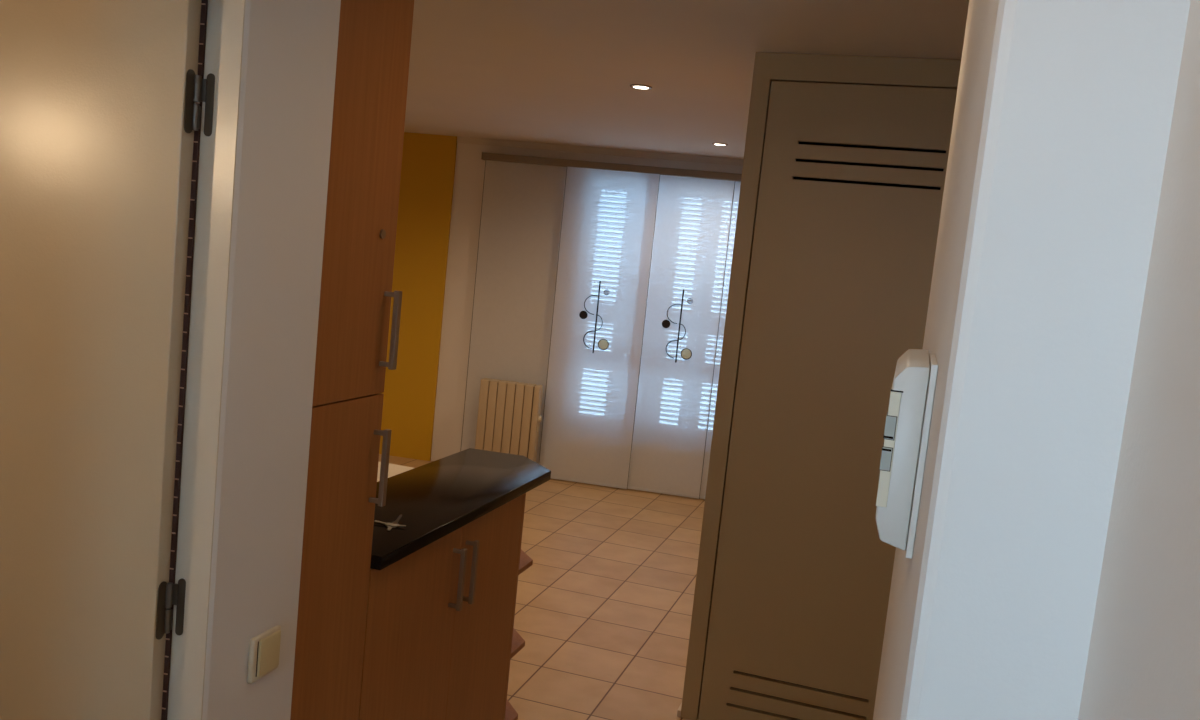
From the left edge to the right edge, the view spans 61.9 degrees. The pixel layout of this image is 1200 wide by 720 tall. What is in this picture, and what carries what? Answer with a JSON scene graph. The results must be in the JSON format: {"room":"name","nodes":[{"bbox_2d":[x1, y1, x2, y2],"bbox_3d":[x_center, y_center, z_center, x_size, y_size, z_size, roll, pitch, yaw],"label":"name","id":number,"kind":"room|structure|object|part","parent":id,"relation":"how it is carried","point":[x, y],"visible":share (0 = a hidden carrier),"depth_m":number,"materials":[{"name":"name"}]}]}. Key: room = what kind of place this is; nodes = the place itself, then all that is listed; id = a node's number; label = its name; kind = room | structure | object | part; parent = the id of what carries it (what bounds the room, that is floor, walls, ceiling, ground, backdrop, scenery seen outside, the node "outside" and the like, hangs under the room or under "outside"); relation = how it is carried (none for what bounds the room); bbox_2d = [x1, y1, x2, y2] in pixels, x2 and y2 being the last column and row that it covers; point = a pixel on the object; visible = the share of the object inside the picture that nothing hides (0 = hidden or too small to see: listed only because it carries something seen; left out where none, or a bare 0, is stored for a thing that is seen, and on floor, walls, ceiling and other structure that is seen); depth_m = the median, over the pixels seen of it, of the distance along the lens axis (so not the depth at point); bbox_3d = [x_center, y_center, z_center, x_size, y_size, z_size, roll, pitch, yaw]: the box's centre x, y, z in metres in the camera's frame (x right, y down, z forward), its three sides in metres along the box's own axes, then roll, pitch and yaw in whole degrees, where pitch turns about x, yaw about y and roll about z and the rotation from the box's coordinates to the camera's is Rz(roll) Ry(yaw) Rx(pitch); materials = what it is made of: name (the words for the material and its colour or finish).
{"room":"studio apartment","nodes":[
{"label":"studio apartment","id":0,"kind":"room"},
{"bbox_2d":[202,0,340,719],"bbox_3d":[-1.094,0.305,0.329,0.090,2.330,3.328,8,6,17],"label":"wall","id":1,"kind":"structure","parent":0,"point":[288,71],"depth_m":1.74,"materials":[{"name":"white paint"}]},
{"bbox_2d":[0,0,214,719],"bbox_3d":[-1.089,0.337,1.706,0.771,1.965,0.098,7,6,8],"label":"door","id":2,"kind":"structure","parent":1,"relation":"in","point":[101,101],"depth_m":1.64,"materials":[{"name":"beige paint"}]},
{"bbox_3d":[-0.737,0.421,1.679,0.003,0.100,0.024,7,6,8],"label":"plate","id":3,"kind":"part","parent":2,"relation":"part of","materials":[{"name":"brown metal"}]},
{"bbox_3d":[-0.726,0.420,1.700,0.014,0.080,0.007,7,6,8],"label":"hinge arm","id":4,"kind":"part","parent":2,"relation":"part of","materials":[{"name":"metal"}]},
{"bbox_3d":[-0.714,0.420,1.703,0.014,0.100,0.003,7,6,8],"label":"frame plate","id":5,"kind":"part","parent":2,"relation":"part of","materials":[{"name":"grey metal"}]},
{"bbox_3d":[-0.653,-0.411,1.592,0.003,0.100,0.024,7,6,8],"label":"plate","id":6,"kind":"part","parent":2,"relation":"part of","materials":[{"name":"brown metal"}]},
{"bbox_3d":[-0.643,-0.413,1.612,0.014,0.080,0.007,7,6,8],"label":"hinge arm","id":7,"kind":"part","parent":2,"relation":"part of","materials":[{"name":"metal"}]},
{"bbox_3d":[-0.630,-0.412,1.615,0.014,0.100,0.003,7,6,8],"label":"frame plate","id":8,"kind":"part","parent":2,"relation":"part of","materials":[{"name":"grey metal"}]},
{"bbox_2d":[167,0,245,719],"bbox_3d":[-0.834,0.404,1.293,0.122,1.985,0.945,8,6,17],"label":"trim","id":9,"kind":"structure","parent":1,"relation":"attached to","point":[225,18],"depth_m":1.64,"materials":[{"name":"paint"}]},
{"bbox_2d":[247,625,280,683],"bbox_3d":[-0.613,0.538,1.831,0.014,0.084,0.084,8,6,17],"label":"light switch","id":10,"kind":"object","parent":1,"relation":"attached to","point":[264,648],"visible":1,"depth_m":1.82,"materials":[{"name":"plastic"}]},
{"bbox_2d":[379,454,704,719],"bbox_3d":[-0.812,1.244,3.237,5.700,0.080,8.900,8,6,17],"label":"floor","id":11,"kind":"structure","parent":0,"point":[604,605],"depth_m":4.68,"materials":[{"name":"tile"}]},
{"bbox_2d":[290,0,413,719],"bbox_3d":[-0.665,0.163,2.090,0.371,2.329,0.293,8,6,17],"label":"tall cabinet","id":12,"kind":"object","parent":11,"relation":"on","point":[374,36],"visible":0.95,"depth_m":2.03,"materials":[{"name":"orange wood"}]},
{"bbox_3d":[-0.579,0.658,2.100,0.018,1.164,0.290,8,6,17],"label":"door","id":13,"kind":"part","parent":12,"relation":"part of","materials":[{"name":"orange wood"}]},
{"bbox_3d":[-0.470,-0.432,1.985,0.018,1.034,0.290,8,6,17],"label":"door","id":14,"kind":"part","parent":12,"relation":"part of","materials":[{"name":"orange wood"}]},
{"bbox_3d":[-0.476,0.231,2.160,0.036,0.168,0.016,8,6,17],"label":"handle","id":15,"kind":"part","parent":12,"relation":"part of","materials":[{"name":"silver metal"}]},
{"bbox_3d":[-0.447,-0.065,2.129,0.036,0.168,0.016,8,6,17],"label":"handle","id":16,"kind":"part","parent":12,"relation":"part of","materials":[{"name":"silver metal"}]},
{"bbox_2d":[377,462,413,481],"bbox_3d":[-1.267,0.771,3.356,0.850,0.740,1.220,8,6,17],"label":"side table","id":17,"kind":"object","parent":11,"relation":"on","point":[393,469],"visible":0.02,"depth_m":3.73,"materials":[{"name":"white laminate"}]},
{"bbox_2d":[358,493,525,719],"bbox_3d":[-0.544,0.843,2.750,0.351,0.868,0.935,8,6,17],"label":"base cabinet","id":18,"kind":"object","parent":11,"relation":"on","point":[440,617],"visible":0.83,"depth_m":2.65,"materials":[{"name":"orange wood"}]},
{"bbox_3d":[-0.484,0.828,2.488,0.018,0.766,0.473,8,6,17],"label":"door","id":19,"kind":"part","parent":18,"relation":"part of","materials":[{"name":"orange wood"}]},
{"bbox_3d":[-0.376,0.577,2.639,0.036,0.167,0.016,8,6,17],"label":"handle","id":20,"kind":"part","parent":18,"relation":"part of","materials":[{"name":"silver metal"}]},
{"bbox_2d":[370,448,550,569],"bbox_3d":[-0.467,0.385,2.853,0.353,0.032,1.240,8,6,17],"label":"countertop","id":21,"kind":"structure","parent":18,"relation":"on","point":[435,499],"depth_m":2.81,"materials":[{"name":"black stone"}]},
{"bbox_2d":[374,514,405,530],"bbox_3d":[-0.515,0.396,2.457,0.062,0.029,0.084,0,8,-42],"label":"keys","id":22,"kind":"object","parent":21,"relation":"on","point":[394,524],"visible":1,"depth_m":2.45,"materials":[{"name":"metal"}]},
{"bbox_3d":[-0.353,0.574,2.713,0.036,0.175,0.016,8,6,17],"label":"handle","id":23,"kind":"part","parent":18,"relation":"part of","materials":[{"name":"silver metal"}]},
{"bbox_3d":[-0.347,0.795,2.924,0.018,0.766,0.440,8,6,17],"label":"door","id":24,"kind":"part","parent":18,"relation":"part of","materials":[{"name":"orange wood"}]},
{"bbox_2d":[475,378,542,461],"bbox_3d":[-0.635,0.487,6.976,0.443,0.672,0.120,7,6,10],"label":"radiator","id":25,"kind":"object","parent":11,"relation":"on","point":[509,418],"visible":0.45,"depth_m":6.92,"materials":[{"name":"beige metal"}]},
{"bbox_2d":[505,550,532,719],"bbox_3d":[-0.387,0.798,3.327,0.326,0.868,0.262,8,6,17],"label":"corner shelf unit","id":26,"kind":"object","parent":11,"relation":"on","point":[518,642],"visible":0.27,"depth_m":3.27,"materials":[{"name":"brown wood"}]},
{"bbox_3d":[-0.415,1.160,3.363,0.310,0.018,0.262,8,6,17],"label":"shelf","id":27,"kind":"part","parent":26,"relation":"part of","materials":[{"name":"brown wood"}]},
{"bbox_3d":[-0.390,0.911,3.336,0.310,0.018,0.262,8,6,17],"label":"shelf","id":28,"kind":"part","parent":26,"relation":"part of","materials":[{"name":"brown wood"}]},
{"bbox_3d":[-0.363,0.639,3.308,0.310,0.018,0.262,8,6,17],"label":"shelf","id":29,"kind":"part","parent":26,"relation":"part of","materials":[{"name":"brown wood"}]},
{"bbox_2d":[677,52,960,719],"bbox_3d":[0.936,0.155,3.684,0.914,2.329,0.751,8,6,17],"label":"closet","id":30,"kind":"object","parent":11,"relation":"on","point":[845,161],"depth_m":3.35,"materials":[{"name":"beige wood"}]},
{"bbox_2d":[379,132,742,499],"bbox_3d":[0.491,-0.245,7.040,5.900,2.330,0.370,7,6,10],"label":"wall","id":31,"kind":"structure","parent":0,"point":[428,160],"depth_m":7.15,"materials":[{"name":"paint"}]},
{"bbox_2d":[457,137,742,165],"bbox_3d":[1.079,-1.302,6.661,4.265,0.042,0.014,7,6,10],"label":"trim","id":32,"kind":"structure","parent":31,"relation":"attached to","point":[577,149],"depth_m":6.85,"materials":[{"name":"paint"}]},
{"bbox_2d":[481,152,741,181],"bbox_3d":[0.432,-1.272,6.744,2.552,0.051,0.071,7,6,10],"label":"track","id":33,"kind":"object","parent":31,"relation":"attached to","point":[485,156],"visible":0.79,"depth_m":6.77,"materials":[{"name":"grey metal"}]},
{"bbox_2d":[460,160,566,463],"bbox_3d":[-0.608,-0.287,7.047,0.612,2.170,0.006,7,6,10],"label":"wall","id":34,"kind":"structure","parent":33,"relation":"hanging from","point":[522,207],"depth_m":7.02,"materials":[{"name":"white paint"}]},
{"bbox_2d":[539,167,659,488],"bbox_3d":[-0.018,-0.212,6.896,0.651,2.170,0.015,7,6,10],"label":"panel","id":35,"kind":"object","parent":33,"relation":"hanging from","point":[609,216],"visible":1,"depth_m":6.89,"materials":[{"name":"white fabric"}]},
{"bbox_3d":[-0.023,-0.295,6.887,0.009,0.500,0.011,5,6,-5],"label":"printed stem","id":36,"kind":"part","parent":35,"relation":"part of","materials":[{"name":"black fabric"}]},
{"bbox_2d":[627,175,734,498],"bbox_3d":[0.508,-0.152,6.823,0.590,2.170,0.015,7,6,10],"label":"panel","id":37,"kind":"object","parent":33,"relation":"hanging from","point":[693,220],"visible":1,"depth_m":6.82,"materials":[{"name":"white fabric"}]},
{"bbox_3d":[0.542,-0.230,6.808,0.009,0.500,0.011,5,6,-5],"label":"printed stem","id":38,"kind":"part","parent":37,"relation":"part of","materials":[{"name":"black fabric"}]},
{"bbox_2d":[700,181,740,498],"bbox_3d":[1.084,-0.085,6.743,0.609,2.170,0.006,7,6,10],"label":"panel","id":39,"kind":"object","parent":33,"relation":"hanging from","point":[737,184],"visible":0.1,"depth_m":6.79,"materials":[{"name":"white fabric"}]},
{"bbox_2d":[404,0,968,159],"bbox_3d":[-0.572,-1.151,2.984,5.700,0.100,8.900,8,6,17],"label":"ceiling","id":40,"kind":"structure","parent":0,"point":[557,72],"depth_m":3.67,"materials":[{"name":"paint"}]},
{"bbox_2d":[630,84,651,89],"bbox_3d":[0.174,-1.160,4.230,0.096,0.018,0.096,8,6,17],"label":"recessed light","id":41,"kind":"object","parent":40,"relation":"in","point":[636,86],"visible":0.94,"depth_m":4.21,"materials":[{"name":"silver metal"}]},
{"bbox_2d":[712,143,727,145],"bbox_3d":[0.714,-1.287,5.943,0.096,0.018,0.096,8,6,17],"label":"recessed light","id":42,"kind":"object","parent":40,"relation":"in","point":[717,144],"visible":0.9,"depth_m":5.93,"materials":[{"name":"silver metal"}]},
{"bbox_2d":[873,0,1199,719],"bbox_3d":[0.260,0.453,0.215,0.417,2.330,3.900,8,6,17],"label":"wall","id":43,"kind":"structure","parent":0,"point":[1052,572],"depth_m":0.73,"materials":[{"name":"white paint"}]},
{"bbox_2d":[876,349,937,557],"bbox_3d":[0.328,0.092,1.081,0.043,0.202,0.166,8,6,17],"label":"wall control box","id":44,"kind":"object","parent":43,"relation":"attached to","point":[909,414],"visible":1,"depth_m":1.00,"materials":[{"name":"white plastic"}]},
{"bbox_3d":[0.345,0.096,1.075,0.006,0.197,0.166,8,6,17],"label":"plate","id":45,"kind":"part","parent":44,"relation":"part of","materials":[{"name":"white plastic"}]}
]}

